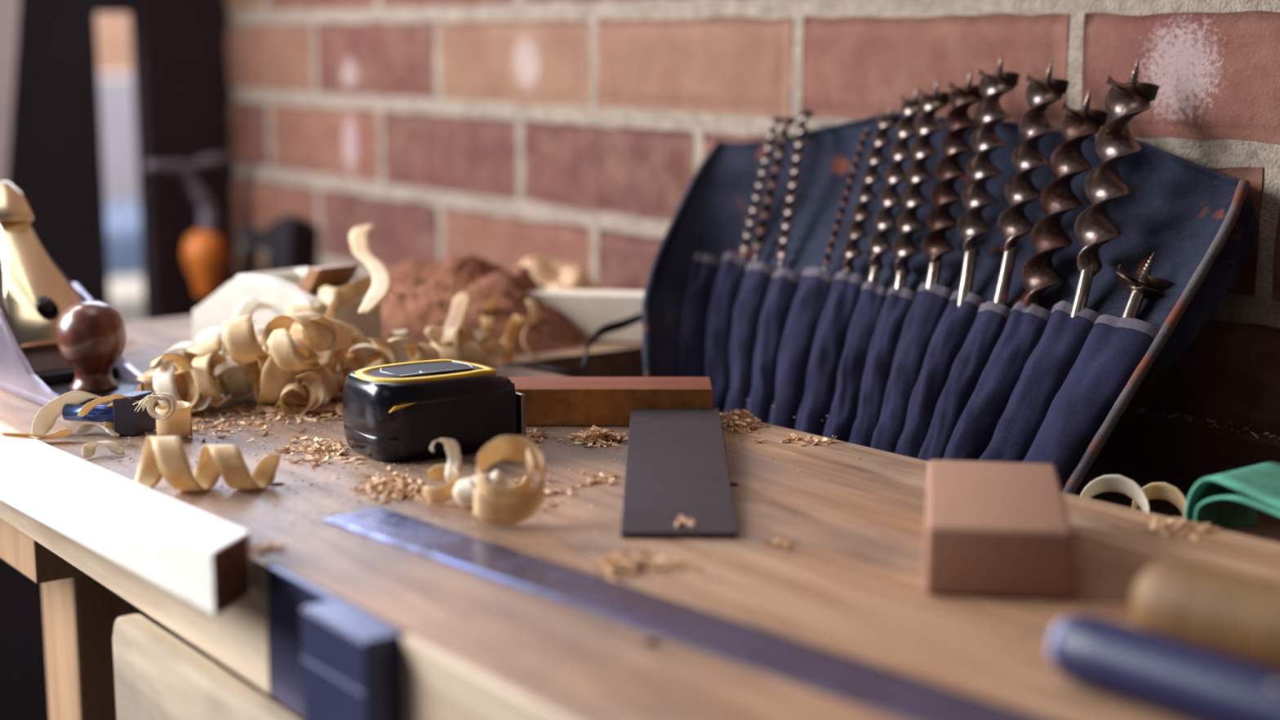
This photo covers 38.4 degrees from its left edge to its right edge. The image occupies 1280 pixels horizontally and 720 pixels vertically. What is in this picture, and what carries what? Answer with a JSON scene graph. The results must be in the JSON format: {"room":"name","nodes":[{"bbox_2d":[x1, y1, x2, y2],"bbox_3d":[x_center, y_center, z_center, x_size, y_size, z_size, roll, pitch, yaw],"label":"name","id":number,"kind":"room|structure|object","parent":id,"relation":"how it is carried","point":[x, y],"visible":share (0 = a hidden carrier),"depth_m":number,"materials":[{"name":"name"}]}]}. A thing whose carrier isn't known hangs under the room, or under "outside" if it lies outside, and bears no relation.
{"room":"woodworking shop","nodes":[
{"label":"woodworking shop","id":0,"kind":"room"},
{"bbox_2d":[0,0,136,719],"bbox_3d":[-0.649,-0.316,1.679,0.383,2.180,0.020,-7,12,-36],"label":"wall","id":1,"kind":"structure","parent":0,"point":[55,159],"depth_m":1.76,"materials":[{"name":"paint"}]},
{"bbox_2d":[95,12,147,322],"bbox_3d":[-0.511,-0.014,1.835,0.041,0.670,0.004,-7,12,-36],"label":"window","id":2,"kind":"structure","parent":1,"relation":"in","point":[115,31],"depth_m":1.80,"materials":[{"name":"clear glass"}]},
{"bbox_2d":[143,152,231,299],"bbox_3d":[-0.440,-0.130,1.798,0.085,0.144,0.044,-3,10,-18],"label":"clamp","id":3,"kind":"object","parent":1,"relation":"hanging from","point":[205,253],"visible":0.98,"depth_m":1.79,"materials":[{"name":"wood"}]},
{"bbox_2d":[133,0,253,688],"bbox_3d":[-0.455,-0.340,1.812,0.090,2.180,0.032,-7,12,-36],"label":"trim","id":4,"kind":"structure","parent":1,"relation":"attached to","point":[184,88],"depth_m":1.82,"materials":[{"name":"wood"}]},
{"bbox_2d":[225,0,1279,719],"bbox_3d":[0.487,-0.164,0.714,0.114,2.216,3.000,-7,12,-36],"label":"wall","id":5,"kind":"structure","parent":0,"point":[500,132],"depth_m":1.30,"materials":[{"name":"red brick"}]},
{"bbox_2d":[240,214,306,273],"bbox_3d":[-0.350,-0.104,1.754,0.019,0.076,0.115,-7,12,-36],"label":"clamp","id":6,"kind":"object","parent":5,"relation":"attached to","point":[286,237],"visible":0.77,"depth_m":1.72,"materials":[{"name":"black metal"}]},
{"bbox_3d":[-1.242,0.974,0.755,3.083,0.040,4.800,-7,12,-36],"label":"floor","id":7,"kind":"structure","parent":0,"visible":0},
{"bbox_2d":[0,0,20,181],"bbox_3d":[-0.619,-0.215,1.680,0.340,1.980,0.018,-7,12,-36],"label":"leaning board","id":8,"kind":"object","parent":7,"relation":"on","point":[9,9],"visible":1,"depth_m":1.69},
{"bbox_2d":[0,315,1279,719],"bbox_3d":[0.149,0.491,0.763,0.507,0.907,1.495,-7,12,-36],"label":"workbench","id":9,"kind":"object","parent":7,"relation":"on","point":[119,645],"depth_m":0.68,"materials":[{"name":"brown wood"}]},
{"bbox_2d":[0,428,72,438],"bbox_3d":[-0.289,0.035,0.872,0.037,0.005,0.011,1,10,8],"label":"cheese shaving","id":10,"kind":"object","parent":9,"relation":"on","point":[64,433],"visible":1,"depth_m":0.87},
{"bbox_2d":[31,390,112,438],"bbox_3d":[-0.276,0.025,0.893,0.043,0.021,0.011,-7,12,-36],"label":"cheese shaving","id":11,"kind":"object","parent":9,"relation":"on","point":[45,420],"visible":0.91,"depth_m":0.89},
{"bbox_2d":[0,181,158,405],"bbox_3d":[-0.346,-0.046,1.032,0.056,0.112,0.250,-8,13,-39],"label":"plane","id":12,"kind":"object","parent":9,"relation":"on","point":[56,340],"visible":0.94,"depth_m":1.00,"materials":[{"name":"metal"}]},
{"bbox_2d":[75,423,119,436],"bbox_3d":[-0.260,0.033,0.888,0.023,0.005,0.012,4,11,20],"label":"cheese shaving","id":13,"kind":"object","parent":9,"relation":"on","point":[85,428],"visible":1,"depth_m":0.89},
{"bbox_2d":[81,440,124,457],"bbox_3d":[-0.247,0.041,0.844,0.019,0.007,0.010,-3,11,-18],"label":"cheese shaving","id":14,"kind":"object","parent":9,"relation":"on","point":[88,450],"visible":1,"depth_m":0.84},
{"bbox_2d":[62,391,155,435],"bbox_3d":[-0.259,0.026,0.891,0.043,0.020,0.014,0,10,0],"label":"dog","id":15,"kind":"object","parent":9,"relation":"on","point":[127,421],"visible":0.95,"depth_m":0.89},
{"bbox_2d":[77,394,138,417],"bbox_3d":[-0.254,0.021,0.876,0.030,0.009,0.003,-7,12,-36],"label":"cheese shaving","id":16,"kind":"object","parent":15,"relation":"on","point":[85,410],"visible":0.99,"depth_m":0.87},
{"bbox_2d":[0,423,252,616],"bbox_3d":[-0.268,0.055,0.826,0.023,0.037,0.428,-7,12,-36],"label":"bar","id":17,"kind":"object","parent":9,"relation":"on","point":[84,501],"visible":0.94,"depth_m":0.72,"materials":[{"name":"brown wood"}]},
{"bbox_2d":[136,368,161,406],"bbox_3d":[-0.251,0.014,0.955,0.019,0.021,0.031,4,11,22],"label":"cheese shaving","id":18,"kind":"object","parent":9,"relation":"on","point":[144,378],"visible":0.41,"depth_m":0.95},
{"bbox_2d":[146,391,177,419],"bbox_3d":[-0.224,0.021,0.860,0.014,0.014,0.010,1,10,4],"label":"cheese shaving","id":19,"kind":"object","parent":9,"relation":"on","point":[150,405],"visible":1,"depth_m":0.86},
{"bbox_2d":[155,400,192,438],"bbox_3d":[-0.223,0.029,0.876,0.017,0.018,0.018,-7,12,-36],"label":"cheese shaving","id":20,"kind":"object","parent":9,"relation":"on","point":[180,424],"visible":0.9,"depth_m":0.87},
{"bbox_2d":[150,352,199,407],"bbox_3d":[-0.236,0.012,0.931,0.018,0.032,0.025,6,12,30],"label":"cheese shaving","id":21,"kind":"object","parent":9,"relation":"on","point":[181,362],"visible":0.79,"depth_m":0.94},
{"bbox_2d":[151,341,199,393],"bbox_3d":[-0.239,0.007,0.961,0.030,0.031,0.018,1,10,4],"label":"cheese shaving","id":22,"kind":"object","parent":9,"relation":"on","point":[184,345],"visible":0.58,"depth_m":0.96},
{"bbox_2d":[173,368,187,395],"bbox_3d":[-0.243,0.013,0.955,0.019,0.020,0.018,-7,12,-36],"label":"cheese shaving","id":23,"kind":"object","parent":9,"relation":"on","point":[181,386],"visible":0.34,"depth_m":0.95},
{"bbox_2d":[152,359,213,412],"bbox_3d":[-0.230,0.014,0.929,0.018,0.029,0.030,8,13,39],"label":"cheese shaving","id":24,"kind":"object","parent":9,"relation":"on","point":[163,379],"visible":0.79,"depth_m":0.92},
{"bbox_2d":[191,351,226,401],"bbox_3d":[-0.222,0.008,0.947,0.015,0.025,0.030,0,10,0],"label":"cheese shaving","id":25,"kind":"object","parent":24,"relation":"on","point":[204,383],"visible":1,"depth_m":0.94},
{"bbox_2d":[183,334,224,395],"bbox_3d":[-0.226,0.005,0.957,0.020,0.038,0.027,-4,11,-19],"label":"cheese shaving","id":26,"kind":"object","parent":9,"relation":"on","point":[214,343],"visible":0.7,"depth_m":0.95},
{"bbox_2d":[133,435,280,490],"bbox_3d":[-0.185,0.044,0.778,0.063,0.023,0.023,0,10,0],"label":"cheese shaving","id":27,"kind":"object","parent":9,"relation":"on","point":[166,456],"visible":0.96,"depth_m":0.77,"materials":[{"name":"wood"}]},
{"bbox_2d":[194,326,222,342],"bbox_3d":[-0.228,-0.004,0.994,0.029,0.028,0.020,-7,12,-36],"label":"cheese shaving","id":28,"kind":"object","parent":9,"relation":"on","point":[206,334],"visible":0.23,"depth_m":0.99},
{"bbox_2d":[128,407,306,445],"bbox_3d":[-0.204,0.032,0.910,0.089,0.004,0.077,2,10,13],"label":"chips","id":29,"kind":"object","parent":9,"relation":"on","point":[197,427],"visible":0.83,"depth_m":0.91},
{"bbox_2d":[212,355,256,400],"bbox_3d":[-0.212,0.009,0.962,0.023,0.024,0.026,-3,10,-16],"label":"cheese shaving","id":30,"kind":"object","parent":9,"relation":"on","point":[222,366],"visible":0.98,"depth_m":0.95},
{"bbox_2d":[221,339,251,395],"bbox_3d":[-0.214,0.004,0.974,0.015,0.033,0.032,-2,10,-13],"label":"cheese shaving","id":31,"kind":"object","parent":9,"relation":"on","point":[235,382],"visible":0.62,"depth_m":0.96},
{"bbox_2d":[232,297,271,325],"bbox_3d":[-0.222,-0.021,1.056,0.017,0.029,0.036,0,10,2],"label":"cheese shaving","id":32,"kind":"object","parent":9,"relation":"on","point":[249,305],"visible":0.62,"depth_m":1.04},
{"bbox_2d":[191,400,343,422],"bbox_3d":[-0.174,0.026,0.941,0.141,0.008,0.057,0,10,0],"label":"chips","id":33,"kind":"object","parent":9,"relation":"on","point":[338,408],"visible":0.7,"depth_m":0.94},
{"bbox_2d":[250,540,288,555],"bbox_3d":[-0.141,0.071,0.690,0.017,0.006,0.013,-3,10,-16],"label":"chips","id":34,"kind":"object","parent":9,"relation":"on","point":[258,548],"visible":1,"depth_m":0.69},
{"bbox_2d":[253,378,297,408],"bbox_3d":[-0.189,0.018,0.948,0.025,0.015,0.015,8,13,38],"label":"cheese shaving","id":35,"kind":"object","parent":9,"relation":"on","point":[256,390],"visible":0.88,"depth_m":0.95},
{"bbox_2d":[248,355,268,387],"bbox_3d":[-0.195,0.005,0.950,0.012,0.018,0.020,-7,12,-36],"label":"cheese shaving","id":36,"kind":"object","parent":35,"relation":"on","point":[256,366],"visible":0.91,"depth_m":0.95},
{"bbox_2d":[257,348,298,404],"bbox_3d":[-0.188,0.009,0.953,0.022,0.030,0.035,-1,10,-8],"label":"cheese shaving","id":37,"kind":"object","parent":9,"relation":"on","point":[273,379],"visible":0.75,"depth_m":0.94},
{"bbox_2d":[262,311,336,351],"bbox_3d":[-0.176,-0.015,0.945,0.035,0.020,0.019,6,12,31],"label":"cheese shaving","id":38,"kind":"object","parent":37,"relation":"on","point":[321,336],"visible":0.86,"depth_m":0.94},
{"bbox_2d":[192,263,382,365],"bbox_3d":[-0.213,-0.031,1.095,0.125,0.060,0.050,9,14,43],"label":"plane","id":39,"kind":"object","parent":9,"relation":"on","point":[279,288],"visible":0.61,"depth_m":1.06,"materials":[{"name":"brown wood"}]},
{"bbox_2d":[318,273,372,307],"bbox_3d":[-0.163,-0.041,1.050,0.041,0.017,0.017,-7,12,-36],"label":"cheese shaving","id":40,"kind":"object","parent":39,"relation":"on","point":[341,295],"visible":0.91,"depth_m":1.04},
{"bbox_2d":[272,388,309,406],"bbox_3d":[-0.177,0.020,0.948,0.022,0.011,0.017,-7,12,-36],"label":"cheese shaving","id":41,"kind":"object","parent":9,"relation":"on","point":[289,400],"visible":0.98,"depth_m":0.94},
{"bbox_2d":[279,382,310,417],"bbox_3d":[-0.175,0.020,0.932,0.015,0.016,0.013,-1,10,-5],"label":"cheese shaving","id":42,"kind":"object","parent":9,"relation":"on","point":[295,386],"visible":1,"depth_m":0.93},
{"bbox_2d":[285,303,316,342],"bbox_3d":[-0.186,-0.017,1.027,0.024,0.027,0.018,2,10,10],"label":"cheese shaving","id":43,"kind":"object","parent":9,"relation":"on","point":[291,308],"visible":0.29,"depth_m":1.02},
{"bbox_2d":[296,371,325,413],"bbox_3d":[-0.169,0.017,0.933,0.015,0.023,0.012,8,13,37],"label":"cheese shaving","id":44,"kind":"object","parent":9,"relation":"on","point":[313,382],"visible":1,"depth_m":0.94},
{"bbox_2d":[301,359,331,407],"bbox_3d":[-0.169,0.012,0.945,0.018,0.027,0.014,-7,12,-36],"label":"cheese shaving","id":45,"kind":"object","parent":9,"relation":"on","point":[322,371],"visible":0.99,"depth_m":0.95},
{"bbox_2d":[266,316,336,372],"bbox_3d":[-0.172,-0.008,0.938,0.020,0.028,0.032,8,13,38],"label":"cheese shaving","id":46,"kind":"object","parent":45,"relation":"on","point":[283,350],"visible":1,"depth_m":0.93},
{"bbox_2d":[273,435,364,469],"bbox_3d":[-0.151,0.042,0.852,0.034,0.006,0.067,-5,11,-26],"label":"chips","id":47,"kind":"object","parent":9,"relation":"on","point":[322,452],"visible":1,"depth_m":0.85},
{"bbox_2d":[303,354,354,394],"bbox_3d":[-0.167,0.008,0.978,0.028,0.024,0.014,5,11,24],"label":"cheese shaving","id":48,"kind":"object","parent":9,"relation":"on","point":[343,359],"visible":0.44,"depth_m":0.97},
{"bbox_2d":[324,366,339,400],"bbox_3d":[-0.165,0.013,0.957,0.009,0.021,0.018,6,11,29],"label":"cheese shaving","id":49,"kind":"object","parent":9,"relation":"on","point":[334,382],"visible":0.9,"depth_m":0.96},
{"bbox_2d":[324,344,353,398],"bbox_3d":[-0.162,0.004,0.976,0.014,0.033,0.032,1,10,6],"label":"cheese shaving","id":50,"kind":"object","parent":9,"relation":"on","point":[332,365],"visible":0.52,"depth_m":0.96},
{"bbox_2d":[302,317,351,355],"bbox_3d":[-0.164,-0.012,0.966,0.019,0.024,0.018,6,12,32],"label":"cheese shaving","id":51,"kind":"object","parent":50,"relation":"on","point":[344,335],"visible":0.58,"depth_m":0.96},
{"bbox_2d":[345,323,366,357],"bbox_3d":[-0.162,-0.007,1.021,0.026,0.026,0.017,-7,12,-36],"label":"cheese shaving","id":52,"kind":"object","parent":9,"relation":"on","point":[361,339],"visible":0.4,"depth_m":1.02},
{"bbox_2d":[334,338,398,394],"bbox_3d":[-0.147,0.004,0.974,0.033,0.033,0.018,-7,12,-36],"label":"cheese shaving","id":53,"kind":"object","parent":9,"relation":"on","point":[386,348],"visible":0.48,"depth_m":0.97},
{"bbox_2d":[348,343,389,364],"bbox_3d":[-0.146,0.004,0.989,0.024,0.027,0.017,-1,10,-7],"label":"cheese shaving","id":54,"kind":"object","parent":9,"relation":"on","point":[369,345],"visible":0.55,"depth_m":0.98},
{"bbox_2d":[349,224,391,313],"bbox_3d":[-0.153,-0.054,1.047,0.022,0.032,0.149,-2,10,-10],"label":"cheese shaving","id":55,"kind":"object","parent":54,"relation":"on","point":[380,287],"visible":1,"depth_m":1.06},
{"bbox_2d":[351,465,425,504],"bbox_3d":[-0.106,0.053,0.787,0.040,0.006,0.060,-7,12,-36],"label":"chips","id":56,"kind":"object","parent":9,"relation":"on","point":[398,482],"visible":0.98,"depth_m":0.78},
{"bbox_2d":[389,329,408,363],"bbox_3d":[-0.137,-0.005,1.043,0.011,0.025,0.019,-2,10,-9],"label":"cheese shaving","id":57,"kind":"object","parent":9,"relation":"on","point":[401,352],"visible":0.66,"depth_m":1.05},
{"bbox_2d":[381,257,448,303],"bbox_3d":[-0.143,-0.056,1.308,0.106,0.037,0.185,-7,12,-36],"label":"heap","id":58,"kind":"object","parent":9,"relation":"on","point":[411,267],"visible":0.18,"depth_m":1.31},
{"bbox_2d":[411,342,439,361],"bbox_3d":[-0.118,0.002,0.997,0.016,0.024,0.023,-3,10,-18],"label":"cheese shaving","id":59,"kind":"object","parent":9,"relation":"on","point":[432,353],"visible":0.37,"depth_m":0.99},
{"bbox_2d":[423,326,444,346],"bbox_3d":[-0.114,-0.005,1.037,0.016,0.029,0.027,-1,10,-7],"label":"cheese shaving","id":60,"kind":"object","parent":9,"relation":"on","point":[433,333],"visible":0.48,"depth_m":1.03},
{"bbox_2d":[342,359,526,462],"bbox_3d":[-0.098,0.022,0.859,0.076,0.038,0.054,-7,12,-33],"label":"tape measure","id":61,"kind":"object","parent":9,"relation":"on","point":[394,412],"visible":0.96,"depth_m":0.84,"materials":[{"name":"black plastic"}]},
{"bbox_2d":[422,463,458,503],"bbox_3d":[-0.082,0.051,0.761,0.015,0.014,0.016,1,10,8],"label":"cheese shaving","id":62,"kind":"object","parent":9,"relation":"on","point":[444,493],"visible":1,"depth_m":0.76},
{"bbox_2d":[439,438,462,483],"bbox_3d":[-0.079,0.044,0.764,0.011,0.021,0.006,1,10,5],"label":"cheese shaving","id":63,"kind":"object","parent":9,"relation":"on","point":[451,446],"visible":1,"depth_m":0.77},
{"bbox_2d":[430,324,478,361],"bbox_3d":[-0.105,-0.005,1.037,0.024,0.030,0.032,2,10,10],"label":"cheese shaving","id":64,"kind":"object","parent":9,"relation":"on","point":[451,350],"visible":0.58,"depth_m":1.02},
{"bbox_2d":[439,292,471,343],"bbox_3d":[-0.106,-0.025,1.055,0.012,0.019,0.073,0,10,3],"label":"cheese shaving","id":65,"kind":"object","parent":64,"relation":"on","point":[460,307],"visible":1,"depth_m":1.06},
{"bbox_2d":[453,473,489,506],"bbox_3d":[-0.066,0.053,0.749,0.016,0.015,0.012,5,11,27],"label":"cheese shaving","id":66,"kind":"object","parent":9,"relation":"on","point":[463,491],"visible":0.61,"depth_m":0.75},
{"bbox_2d":[485,469,508,487],"bbox_3d":[-0.058,0.050,0.746,0.009,0.011,0.009,2,10,8],"label":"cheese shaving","id":67,"kind":"object","parent":66,"relation":"on","point":[497,477],"visible":0.65,"depth_m":0.74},
{"bbox_2d":[459,338,503,368],"bbox_3d":[-0.092,-0.001,1.037,0.030,0.021,0.019,0,10,-3],"label":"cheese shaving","id":68,"kind":"object","parent":9,"relation":"on","point":[490,353],"visible":0.66,"depth_m":1.03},
{"bbox_2d":[101,399,862,599],"bbox_3d":[-0.086,0.051,0.802,0.376,0.002,0.349,0,10,0],"label":"sawdust","id":69,"kind":"object","parent":9,"relation":"on","point":[348,584],"visible":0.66,"depth_m":0.77,"materials":[{"name":"brown wood"}]},
{"bbox_2d":[480,315,494,337],"bbox_3d":[-0.092,-0.018,1.107,0.009,0.018,0.020,-1,10,-6],"label":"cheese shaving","id":70,"kind":"object","parent":9,"relation":"on","point":[487,323],"visible":0.71,"depth_m":1.10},
{"bbox_2d":[381,253,597,354],"bbox_3d":[-0.107,-0.043,1.192,0.172,0.052,0.177,-1,10,-4],"label":"heap","id":71,"kind":"object","parent":9,"relation":"on","point":[419,303],"visible":0.74,"depth_m":1.15,"materials":[{"name":"wood"}]},
{"bbox_2d":[501,314,527,351],"bbox_3d":[-0.077,-0.016,1.107,0.017,0.022,0.020,-1,10,-7],"label":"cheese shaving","id":72,"kind":"object","parent":71,"relation":"on","point":[515,323],"visible":0.81,"depth_m":1.11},
{"bbox_2d":[525,298,538,324],"bbox_3d":[-0.068,-0.028,1.140,0.007,0.019,0.008,-7,12,-36],"label":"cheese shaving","id":73,"kind":"object","parent":71,"relation":"on","point":[534,312],"visible":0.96,"depth_m":1.14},
{"bbox_2d":[473,435,545,524],"bbox_3d":[-0.052,0.048,0.728,0.028,0.033,0.022,-1,10,-8],"label":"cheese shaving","id":74,"kind":"object","parent":9,"relation":"on","point":[494,504],"visible":1,"depth_m":0.72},
{"bbox_2d":[526,426,551,447],"bbox_3d":[-0.052,0.037,0.877,0.017,0.005,0.046,-1,10,-6],"label":"chips","id":75,"kind":"object","parent":9,"relation":"on","point":[534,434],"visible":0.68,"depth_m":0.88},
{"bbox_2d":[509,475,579,510],"bbox_3d":[-0.046,0.056,0.771,0.053,0.005,0.052,-7,12,-36],"label":"chips","id":76,"kind":"object","parent":9,"relation":"on","point":[546,491],"visible":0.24,"depth_m":0.77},
{"bbox_2d":[506,252,601,289],"bbox_3d":[-0.065,-0.053,1.278,0.102,0.044,0.140,-6,12,-31],"label":"heap","id":77,"kind":"object","parent":9,"relation":"on","point":[549,272],"visible":0.34,"depth_m":1.26,"materials":[{"name":"brown wood"}]},
{"bbox_2d":[528,288,644,342],"bbox_3d":[-0.053,-0.029,1.171,0.150,0.030,0.022,2,10,9],"label":"tray","id":78,"kind":"object","parent":9,"relation":"on","point":[589,310],"visible":0.16,"depth_m":1.16,"materials":[{"name":"plastic"}]},
{"bbox_2d":[558,425,628,448],"bbox_3d":[-0.020,0.035,0.877,0.036,0.009,0.036,3,10,14],"label":"chips","id":79,"kind":"object","parent":9,"relation":"on","point":[596,434],"visible":0.98,"depth_m":0.87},
{"bbox_2d":[579,470,617,485],"bbox_3d":[-0.018,0.052,0.799,0.016,0.005,0.026,0,10,-1],"label":"chips","id":80,"kind":"object","parent":9,"relation":"on","point":[606,477],"visible":1,"depth_m":0.80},
{"bbox_2d":[508,377,737,537],"bbox_3d":[-0.039,0.038,0.821,0.157,0.019,0.238,0,10,0],"label":"square","id":81,"kind":"object","parent":9,"relation":"on","point":[677,464],"visible":0.69,"depth_m":0.85,"materials":[{"name":"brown metal"}]},
{"bbox_2d":[589,548,658,582],"bbox_3d":[-0.004,0.073,0.668,0.034,0.008,0.029,-7,12,-36],"label":"chips","id":82,"kind":"object","parent":9,"relation":"on","point":[608,561],"visible":1,"depth_m":0.67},
{"bbox_2d":[639,555,701,573],"bbox_3d":[0.011,0.075,0.667,0.024,0.005,0.014,1,10,7],"label":"chips","id":83,"kind":"object","parent":9,"relation":"on","point":[660,566],"visible":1,"depth_m":0.67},
{"bbox_2d":[323,506,1047,719],"bbox_3d":[0.041,0.091,0.573,0.027,0.001,0.460,-9,14,-42],"label":"steel rule","id":84,"kind":"object","parent":9,"relation":"on","point":[883,690],"visible":1,"depth_m":0.60,"materials":[{"name":"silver metal"}]},
{"bbox_2d":[720,408,769,434],"bbox_3d":[0.049,0.030,0.911,0.032,0.010,0.040,2,10,9],"label":"chips","id":85,"kind":"object","parent":9,"relation":"on","point":[738,418],"visible":0.92,"depth_m":0.91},
{"bbox_2d":[764,537,795,551],"bbox_3d":[0.053,0.070,0.695,0.011,0.004,0.014,2,10,9],"label":"chips","id":86,"kind":"object","parent":9,"relation":"on","point":[777,541],"visible":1,"depth_m":0.69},
{"bbox_2d":[752,432,836,445],"bbox_3d":[0.074,0.038,0.873,0.040,0.005,0.019,-3,10,-14],"label":"chips","id":87,"kind":"object","parent":9,"relation":"on","point":[795,439],"visible":1,"depth_m":0.87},
{"bbox_2d":[502,111,1257,494],"bbox_3d":[0.128,-0.040,1.000,0.394,0.181,0.199,9,14,43],"label":"roll","id":88,"kind":"object","parent":9,"relation":"on","point":[911,371],"visible":0.8,"depth_m":0.96,"materials":[{"name":"blue fabric"}]},
{"bbox_2d":[740,113,782,257],"bbox_3d":[0.072,-0.101,1.123,0.008,0.096,0.074,4,11,22],"label":"bit","id":89,"kind":"object","parent":88,"relation":"in","point":[751,220],"visible":1,"depth_m":1.12,"materials":[{"name":"metal"}]},
{"bbox_2d":[752,111,795,262],"bbox_3d":[0.079,-0.101,1.113,0.008,0.096,0.074,4,11,22],"label":"bit","id":90,"kind":"object","parent":88,"relation":"in","point":[758,243],"visible":1,"depth_m":1.11,"materials":[{"name":"metal"}]},
{"bbox_2d":[776,106,813,271],"bbox_3d":[0.091,-0.100,1.097,0.009,0.100,0.079,3,10,16],"label":"bit","id":91,"kind":"object","parent":88,"relation":"in","point":[782,251],"visible":1,"depth_m":1.10,"materials":[{"name":"metal"}]},
{"bbox_2d":[822,128,871,271],"bbox_3d":[0.118,-0.089,1.062,0.005,0.088,0.070,5,11,28],"label":"bit","id":92,"kind":"object","parent":88,"relation":"in","point":[861,145],"visible":1,"depth_m":1.06,"materials":[{"name":"metal"}]},
{"bbox_2d":[842,105,901,274],"bbox_3d":[0.129,-0.093,1.044,0.013,0.102,0.069,6,11,29],"label":"bit","id":93,"kind":"object","parent":88,"relation":"in","point":[851,251],"visible":1,"depth_m":1.04,"materials":[{"name":"metal"}]},
{"bbox_2d":[868,86,921,284],"bbox_3d":[0.142,-0.095,1.026,0.015,0.113,0.069,6,11,29],"label":"bit","id":94,"kind":"object","parent":88,"relation":"in","point":[879,244],"visible":1,"depth_m":1.02,"materials":[{"name":"metal"}]},
{"bbox_2d":[891,79,950,291],"bbox_3d":[0.152,-0.095,1.011,0.018,0.118,0.071,5,11,25],"label":"bit","id":95,"kind":"object","parent":88,"relation":"in","point":[908,223],"visible":0.99,"depth_m":1.01,"materials":[{"name":"metal"}]},
{"bbox_2d":[921,69,983,288],"bbox_3d":[0.167,-0.093,0.992,0.020,0.125,0.069,5,11,27],"label":"bit","id":96,"kind":"object","parent":88,"relation":"in","point":[940,220],"visible":0.98,"depth_m":0.99,"materials":[{"name":"metal"}]},
{"bbox_2d":[956,54,1019,306],"bbox_3d":[0.180,-0.093,0.973,0.021,0.134,0.070,5,11,26],"label":"bit","id":97,"kind":"object","parent":88,"relation":"in","point":[971,225],"visible":1,"depth_m":0.97,"materials":[{"name":"metal"}]},
{"bbox_2d":[993,59,1069,306],"bbox_3d":[0.198,-0.088,0.950,0.021,0.132,0.066,7,12,34],"label":"bit","id":98,"kind":"object","parent":88,"relation":"in","point":[1013,223],"visible":1,"depth_m":0.95,"materials":[{"name":"metal"}]},
{"bbox_2d":[1020,88,1107,308],"bbox_3d":[0.212,-0.077,0.931,0.021,0.120,0.065,8,13,38],"label":"bit","id":99,"kind":"object","parent":88,"relation":"in","point":[1038,273],"visible":0.99,"depth_m":0.93,"materials":[{"name":"metal"}]},
{"bbox_2d":[1071,58,1159,316],"bbox_3d":[0.230,-0.080,0.907,0.023,0.135,0.065,8,13,40],"label":"bit","id":100,"kind":"object","parent":88,"relation":"in","point":[1094,227],"visible":1,"depth_m":0.91,"materials":[{"name":"metal"}]},
{"bbox_2d":[1115,252,1173,318],"bbox_3d":[0.237,-0.029,0.880,0.032,0.043,0.020,-4,11,-24],"label":"bit","id":101,"kind":"object","parent":88,"relation":"on","point":[1143,286],"visible":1,"depth_m":0.88,"materials":[{"name":"metal"}]},
{"bbox_2d":[924,459,1074,599],"bbox_3d":[0.131,0.061,0.678,0.050,0.024,0.104,2,10,9],"label":"block","id":102,"kind":"object","parent":9,"relation":"on","point":[997,529],"visible":1,"depth_m":0.63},
{"bbox_2d":[1080,474,1149,512],"bbox_3d":[0.209,0.069,0.812,0.032,0.038,0.012,4,11,23],"label":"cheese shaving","id":103,"kind":"object","parent":9,"relation":"on","point":[1113,482],"visible":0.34,"depth_m":0.81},
{"bbox_2d":[1131,482,1186,518],"bbox_3d":[0.231,0.070,0.816,0.026,0.031,0.010,4,11,22],"label":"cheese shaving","id":104,"kind":"object","parent":9,"relation":"on","point":[1160,491],"visible":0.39,"depth_m":0.81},
{"bbox_2d":[1047,614,1279,719],"bbox_3d":[0.202,0.101,0.461,0.021,0.021,0.241,-8,13,-38],"label":"handle","id":105,"kind":"object","parent":9,"relation":"on","point":[1167,674],"visible":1,"depth_m":0.52,"materials":[{"name":"blue plastic"}]},
{"bbox_2d":[1111,516,1218,542],"bbox_3d":[0.207,0.066,0.716,0.030,0.005,0.038,-7,12,-36],"label":"chips","id":106,"kind":"object","parent":9,"relation":"on","point":[1180,522],"visible":1,"depth_m":0.72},
{"bbox_2d":[1074,405,1279,542],"bbox_3d":[0.275,0.090,0.786,0.194,0.069,1.495,-7,12,-36],"label":"tray","id":107,"kind":"object","parent":9,"relation":"on","point":[1145,448],"depth_m":0.91,"materials":[{"name":"brown wood"}]},
{"bbox_2d":[1129,405,1279,439],"bbox_3d":[0.303,0.036,0.889,0.016,0.004,0.199,-7,12,-36],"label":"sawdust","id":108,"kind":"object","parent":9,"relation":"on","point":[1143,408],"visible":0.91,"depth_m":0.92,"materials":[{"name":"brown wood"}]},
{"bbox_2d":[1184,461,1279,530],"bbox_3d":[0.264,0.062,0.751,0.060,0.032,0.077,-7,12,-36],"label":"strap","id":109,"kind":"object","parent":9,"relation":"on","point":[1231,500],"visible":0.96,"depth_m":0.76,"materials":[{"name":"fabric"}]},
{"bbox_3d":[-0.200,-0.001,1.011,0.025,0.021,0.023,-7,12,-36],"label":"cheese shaving","id":110,"kind":"object","parent":9,"relation":"on","visible":0},
{"bbox_2d":[288,299,333,341],"bbox_3d":[-0.177,-0.021,1.009,0.030,0.018,0.031,-6,11,-29],"label":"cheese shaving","id":111,"kind":"object","parent":110,"relation":"on","point":[295,331],"visible":0.4,"depth_m":1.00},
{"bbox_3d":[-0.193,0.007,0.969,0.021,0.030,0.020,-7,12,-36],"label":"cheese shaving","id":112,"kind":"object","parent":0,"visible":0},
{"bbox_2d":[263,329,271,352],"bbox_3d":[-0.201,-0.009,0.957,0.025,0.018,0.014,5,11,26],"label":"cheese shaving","id":113,"kind":"object","parent":112,"relation":"on","point":[266,348],"visible":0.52,"depth_m":0.95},
{"bbox_2d":[220,313,271,364],"bbox_3d":[-0.203,-0.011,0.947,0.026,0.026,0.020,0,10,3],"label":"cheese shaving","id":114,"kind":"object","parent":113,"relation":"on","point":[242,346],"visible":0.95,"depth_m":0.94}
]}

